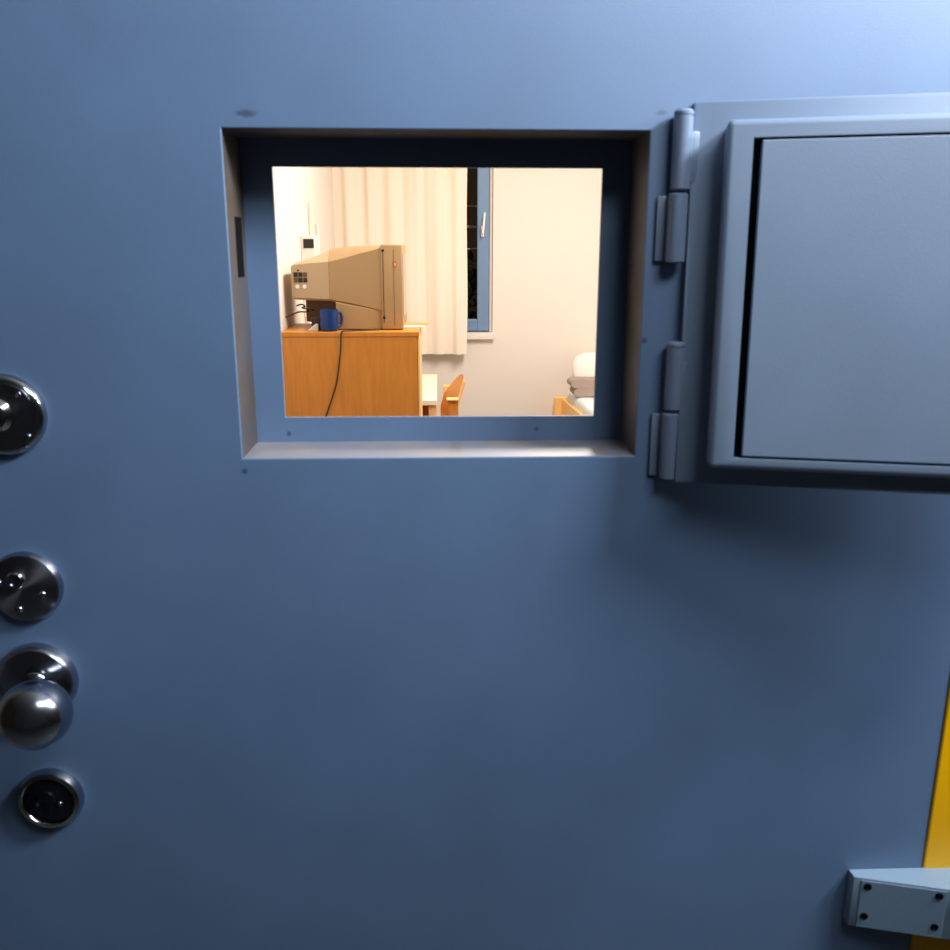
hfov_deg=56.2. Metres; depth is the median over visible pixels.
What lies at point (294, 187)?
wall
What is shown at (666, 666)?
door
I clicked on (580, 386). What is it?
blanket
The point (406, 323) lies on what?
magazine
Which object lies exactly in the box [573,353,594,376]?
pillow
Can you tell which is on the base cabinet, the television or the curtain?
the television
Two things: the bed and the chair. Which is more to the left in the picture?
the chair
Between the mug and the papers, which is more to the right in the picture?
the papers
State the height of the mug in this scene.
0.082 m
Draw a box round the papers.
[404,325,424,327]
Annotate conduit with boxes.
[308,203,312,234]
[316,224,319,254]
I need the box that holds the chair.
[440,374,465,415]
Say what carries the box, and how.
attached to the wall at (294, 187)
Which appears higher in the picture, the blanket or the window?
the window
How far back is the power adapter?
3.49 m
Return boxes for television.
[285,244,406,416]
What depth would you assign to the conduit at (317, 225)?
4.44 m
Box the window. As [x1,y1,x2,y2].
[467,168,493,339]
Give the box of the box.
[301,235,317,316]
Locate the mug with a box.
[320,309,342,331]
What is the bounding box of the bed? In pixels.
[553,397,583,414]
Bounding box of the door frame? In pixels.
[909,676,949,949]
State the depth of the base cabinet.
3.46 m
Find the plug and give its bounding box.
[307,324,318,330]
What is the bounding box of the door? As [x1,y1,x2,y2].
[0,0,949,949]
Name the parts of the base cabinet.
door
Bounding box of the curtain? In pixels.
[332,167,467,354]
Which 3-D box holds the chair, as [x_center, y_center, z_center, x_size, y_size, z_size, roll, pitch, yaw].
[-0.268,-0.137,4.460,0.433,0.752,0.510,0,15,-2]
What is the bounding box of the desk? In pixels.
[422,374,436,415]
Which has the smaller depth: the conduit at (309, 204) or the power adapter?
the power adapter
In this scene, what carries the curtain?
hanging from the wall at (546, 221)
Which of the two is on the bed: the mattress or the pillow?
the mattress
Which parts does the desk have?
drawer, leg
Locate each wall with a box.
[273,167,334,331]
[422,168,601,415]
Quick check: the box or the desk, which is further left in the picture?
the box
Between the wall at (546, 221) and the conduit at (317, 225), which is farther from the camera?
the wall at (546, 221)
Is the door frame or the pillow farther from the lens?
the pillow
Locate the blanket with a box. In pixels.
[567,377,594,396]
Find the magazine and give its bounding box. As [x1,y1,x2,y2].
[405,322,429,324]
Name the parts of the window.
pane, sill, handle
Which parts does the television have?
power cord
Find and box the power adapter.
[311,317,320,329]
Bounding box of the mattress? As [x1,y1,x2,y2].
[567,392,593,414]
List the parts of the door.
knob, hatch frame, panel, bracket plate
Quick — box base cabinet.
[281,323,422,416]
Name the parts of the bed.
headboard, rail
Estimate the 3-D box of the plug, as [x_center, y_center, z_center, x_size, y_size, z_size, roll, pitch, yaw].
[-0.632,-0.577,3.473,0.044,0.026,0.030,0,15,-2]

